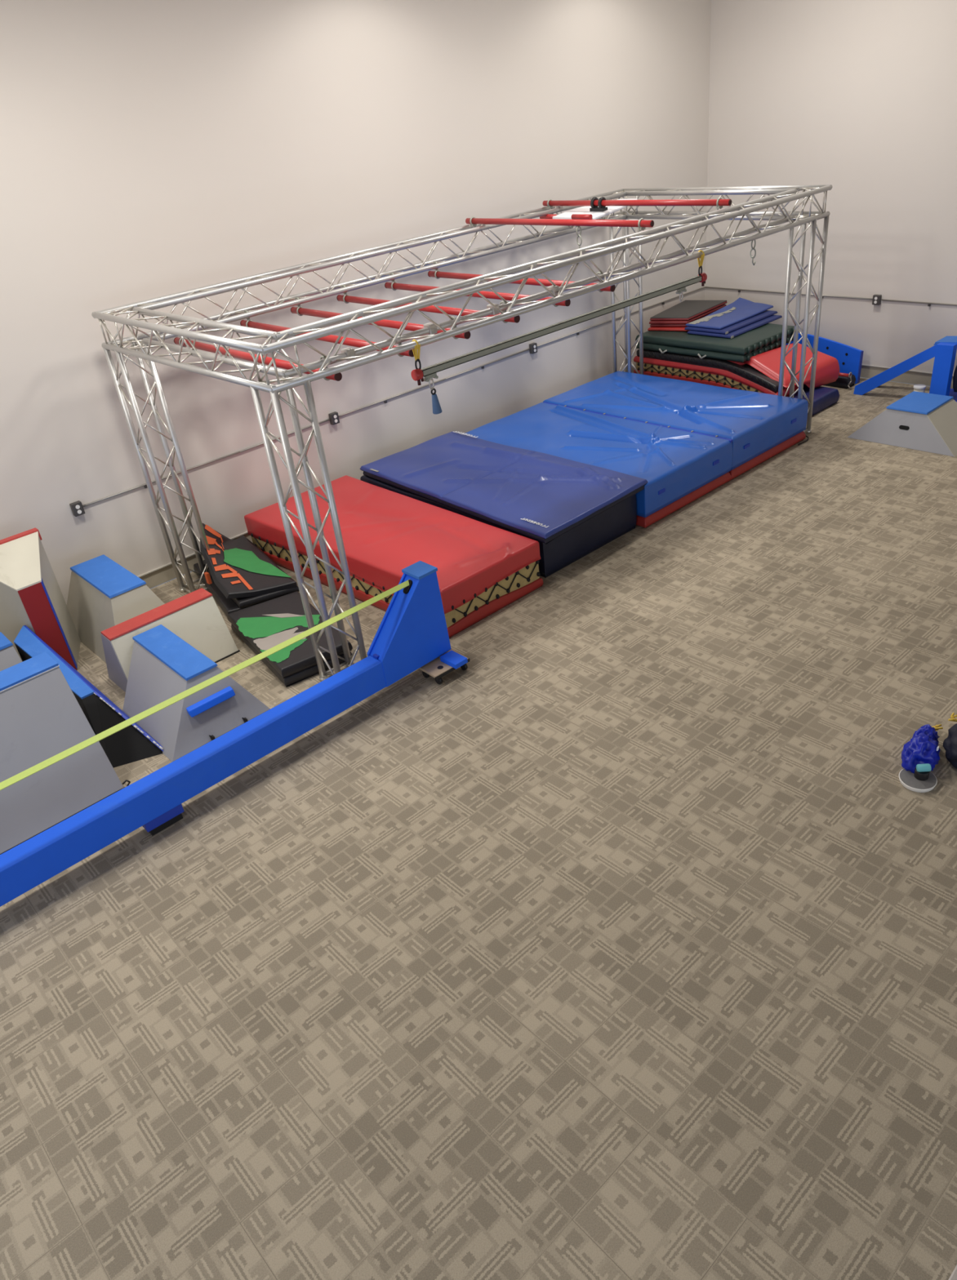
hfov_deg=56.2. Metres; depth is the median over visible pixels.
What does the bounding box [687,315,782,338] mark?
mat
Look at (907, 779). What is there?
disc
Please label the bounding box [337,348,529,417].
conduit
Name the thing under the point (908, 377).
baseboard
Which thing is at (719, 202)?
crossbar
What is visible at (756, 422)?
mat
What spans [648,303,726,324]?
mat
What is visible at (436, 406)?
grip
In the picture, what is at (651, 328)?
mat
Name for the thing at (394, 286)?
bar
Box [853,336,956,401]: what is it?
anchor
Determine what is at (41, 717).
block
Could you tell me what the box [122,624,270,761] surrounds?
block
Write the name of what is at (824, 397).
floor mat
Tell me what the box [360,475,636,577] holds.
mat
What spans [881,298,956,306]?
conduit
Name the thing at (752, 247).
hook
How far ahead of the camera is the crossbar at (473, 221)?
8.78 m
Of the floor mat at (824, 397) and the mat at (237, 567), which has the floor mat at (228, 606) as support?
the mat at (237, 567)
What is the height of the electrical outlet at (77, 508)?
0.120 m
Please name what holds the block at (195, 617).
on the floor
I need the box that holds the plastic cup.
[913,384,925,392]
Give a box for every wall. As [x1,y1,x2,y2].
[0,0,711,604]
[704,0,956,375]
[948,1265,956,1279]
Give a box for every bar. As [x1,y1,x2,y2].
[173,327,342,381]
[240,310,413,356]
[290,297,470,338]
[336,284,519,323]
[384,272,570,306]
[427,261,615,292]
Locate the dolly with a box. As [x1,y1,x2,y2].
[418,647,470,684]
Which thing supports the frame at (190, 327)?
on the floor
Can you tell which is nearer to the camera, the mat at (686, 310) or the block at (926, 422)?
the block at (926, 422)
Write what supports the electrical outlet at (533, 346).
attached to the wall at (149, 148)
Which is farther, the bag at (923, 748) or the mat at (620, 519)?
the mat at (620, 519)
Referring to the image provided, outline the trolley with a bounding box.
[675,286,686,302]
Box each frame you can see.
[0,560,450,906]
[91,184,832,681]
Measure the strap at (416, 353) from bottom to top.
0.236 m
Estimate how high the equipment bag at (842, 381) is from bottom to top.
0.153 m
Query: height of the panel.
0.580 m
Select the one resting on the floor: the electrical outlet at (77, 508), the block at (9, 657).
the block at (9, 657)
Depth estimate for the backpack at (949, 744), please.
5.54 m
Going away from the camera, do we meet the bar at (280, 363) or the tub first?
the bar at (280, 363)
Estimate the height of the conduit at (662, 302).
0.047 m
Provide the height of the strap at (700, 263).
0.236 m
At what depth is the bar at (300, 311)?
7.59 m
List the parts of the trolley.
trolley plate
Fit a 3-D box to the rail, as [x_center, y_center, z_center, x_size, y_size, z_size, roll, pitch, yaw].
[0.835,-2.661,7.490,3.560,0.115,0.080,-30,38,-32]
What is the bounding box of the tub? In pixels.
[913,388,924,392]
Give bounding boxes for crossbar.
[465,216,653,231]
[542,197,731,209]
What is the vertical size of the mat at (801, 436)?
0.122 m
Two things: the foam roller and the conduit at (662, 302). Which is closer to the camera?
the foam roller
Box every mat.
[193,560,298,616]
[200,523,297,598]
[226,591,352,687]
[244,475,542,637]
[360,431,647,544]
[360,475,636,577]
[463,401,733,517]
[542,370,808,470]
[633,355,798,396]
[635,323,794,355]
[635,333,793,362]
[635,471,731,528]
[636,342,839,392]
[647,326,688,331]
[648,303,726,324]
[649,300,727,320]
[649,310,716,326]
[684,310,777,333]
[685,297,773,329]
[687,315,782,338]
[728,431,808,479]
[787,384,839,415]
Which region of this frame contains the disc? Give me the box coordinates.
[898,768,937,792]
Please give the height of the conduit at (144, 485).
0.044 m
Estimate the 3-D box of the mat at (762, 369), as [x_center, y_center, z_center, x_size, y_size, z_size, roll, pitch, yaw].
[3.473,-3.744,12.044,1.168,0.440,2.480,-30,38,-32]
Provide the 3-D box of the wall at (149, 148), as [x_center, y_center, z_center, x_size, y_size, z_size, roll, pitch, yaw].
[-2.731,-3.628,8.226,16.400,5.628,0.200,-30,38,-32]
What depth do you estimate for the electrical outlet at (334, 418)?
9.76 m
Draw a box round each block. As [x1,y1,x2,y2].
[0,528,80,670]
[0,631,22,671]
[0,652,130,853]
[13,625,163,768]
[66,554,164,662]
[100,587,239,692]
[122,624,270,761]
[847,391,956,457]
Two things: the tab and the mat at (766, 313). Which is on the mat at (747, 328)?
the mat at (766, 313)
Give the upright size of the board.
0.197 m
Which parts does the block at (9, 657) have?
panel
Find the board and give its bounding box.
[539,196,637,219]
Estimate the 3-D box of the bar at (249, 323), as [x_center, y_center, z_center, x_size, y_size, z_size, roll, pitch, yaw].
[-1.335,-2.558,7.420,0.088,0.171,2.512,-30,38,-32]
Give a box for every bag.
[823,374,855,388]
[901,724,940,773]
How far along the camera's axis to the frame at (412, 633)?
6.08 m
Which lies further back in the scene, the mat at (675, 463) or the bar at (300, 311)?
the mat at (675, 463)
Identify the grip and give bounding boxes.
[423,373,441,413]
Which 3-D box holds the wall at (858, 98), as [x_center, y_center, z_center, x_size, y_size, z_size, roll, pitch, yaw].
[8.042,-4.718,7.766,0.200,5.628,14.200,-30,38,-32]
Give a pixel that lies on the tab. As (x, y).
(206, 575)
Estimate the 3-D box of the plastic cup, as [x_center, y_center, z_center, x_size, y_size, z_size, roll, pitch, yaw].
[5.500,-3.079,11.184,0.144,0.195,0.144,-30,38,-32]
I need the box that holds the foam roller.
[914,763,931,780]
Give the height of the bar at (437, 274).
0.171 m
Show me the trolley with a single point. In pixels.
(680, 291)
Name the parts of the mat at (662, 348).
carry handle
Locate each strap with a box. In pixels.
[411,339,421,368]
[697,249,704,275]
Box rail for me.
[410,272,706,385]
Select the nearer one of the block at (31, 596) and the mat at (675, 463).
the block at (31, 596)
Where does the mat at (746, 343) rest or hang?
on the mat at (662, 348)
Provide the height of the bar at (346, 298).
0.171 m
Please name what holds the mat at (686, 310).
on the mat at (724, 304)
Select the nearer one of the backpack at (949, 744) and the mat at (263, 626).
the backpack at (949, 744)
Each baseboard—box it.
[138,533,252,588]
[860,365,953,388]
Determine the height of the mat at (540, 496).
0.168 m
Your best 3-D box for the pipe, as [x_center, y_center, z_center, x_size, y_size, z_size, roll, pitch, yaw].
[4.820,-3.461,11.907,0.076,0.235,0.317,-30,38,-32]
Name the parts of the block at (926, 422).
panel, panel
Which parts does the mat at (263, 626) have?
panel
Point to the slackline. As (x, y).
(80, 746)
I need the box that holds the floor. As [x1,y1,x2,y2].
[0,377,956,1279]
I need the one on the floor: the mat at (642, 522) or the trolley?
the mat at (642, 522)
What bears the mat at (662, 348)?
on the mat at (762, 369)
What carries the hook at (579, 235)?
hanging from the crossbar at (473, 221)
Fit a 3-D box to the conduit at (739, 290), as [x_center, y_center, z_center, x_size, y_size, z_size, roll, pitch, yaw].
[4.284,-4.864,12.577,0.025,0.046,2.600,-30,38,-32]
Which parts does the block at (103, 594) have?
panel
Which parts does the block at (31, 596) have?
panel, edge trim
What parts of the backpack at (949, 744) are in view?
yellow cord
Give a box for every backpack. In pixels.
[932,712,956,768]
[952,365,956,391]
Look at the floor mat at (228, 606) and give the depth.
8.27 m
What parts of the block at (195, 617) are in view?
panel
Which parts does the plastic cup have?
lid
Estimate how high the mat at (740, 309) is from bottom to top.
0.115 m
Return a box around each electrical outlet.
[69,500,84,516]
[328,411,339,425]
[528,342,537,354]
[871,294,881,305]
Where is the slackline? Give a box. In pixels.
[0,580,408,790]
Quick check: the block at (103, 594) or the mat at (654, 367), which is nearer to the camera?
the block at (103, 594)
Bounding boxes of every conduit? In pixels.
[82,418,329,506]
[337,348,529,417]
[537,286,705,346]
[705,286,872,299]
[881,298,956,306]
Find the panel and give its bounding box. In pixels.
[786,333,863,383]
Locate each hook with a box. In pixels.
[576,226,582,248]
[750,240,755,265]
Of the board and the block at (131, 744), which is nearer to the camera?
the block at (131, 744)
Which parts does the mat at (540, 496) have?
panel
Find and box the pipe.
[839,372,852,389]
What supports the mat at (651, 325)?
on the mat at (651, 328)
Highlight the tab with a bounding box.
[204,572,212,584]
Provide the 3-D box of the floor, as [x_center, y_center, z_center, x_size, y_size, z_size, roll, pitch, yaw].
[2.372,1.232,5.068,16.000,0.100,14.000,-30,38,-32]
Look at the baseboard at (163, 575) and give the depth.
9.08 m
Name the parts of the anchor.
post, board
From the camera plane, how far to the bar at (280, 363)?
7.07 m
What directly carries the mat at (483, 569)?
on the floor
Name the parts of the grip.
trolley plate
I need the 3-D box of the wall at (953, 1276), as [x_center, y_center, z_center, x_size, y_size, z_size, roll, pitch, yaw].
[3.018,-0.629,2.723,16.000,1.050,0.122,-30,38,-32]
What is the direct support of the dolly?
on the floor
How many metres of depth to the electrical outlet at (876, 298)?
11.64 m
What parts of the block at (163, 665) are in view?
panel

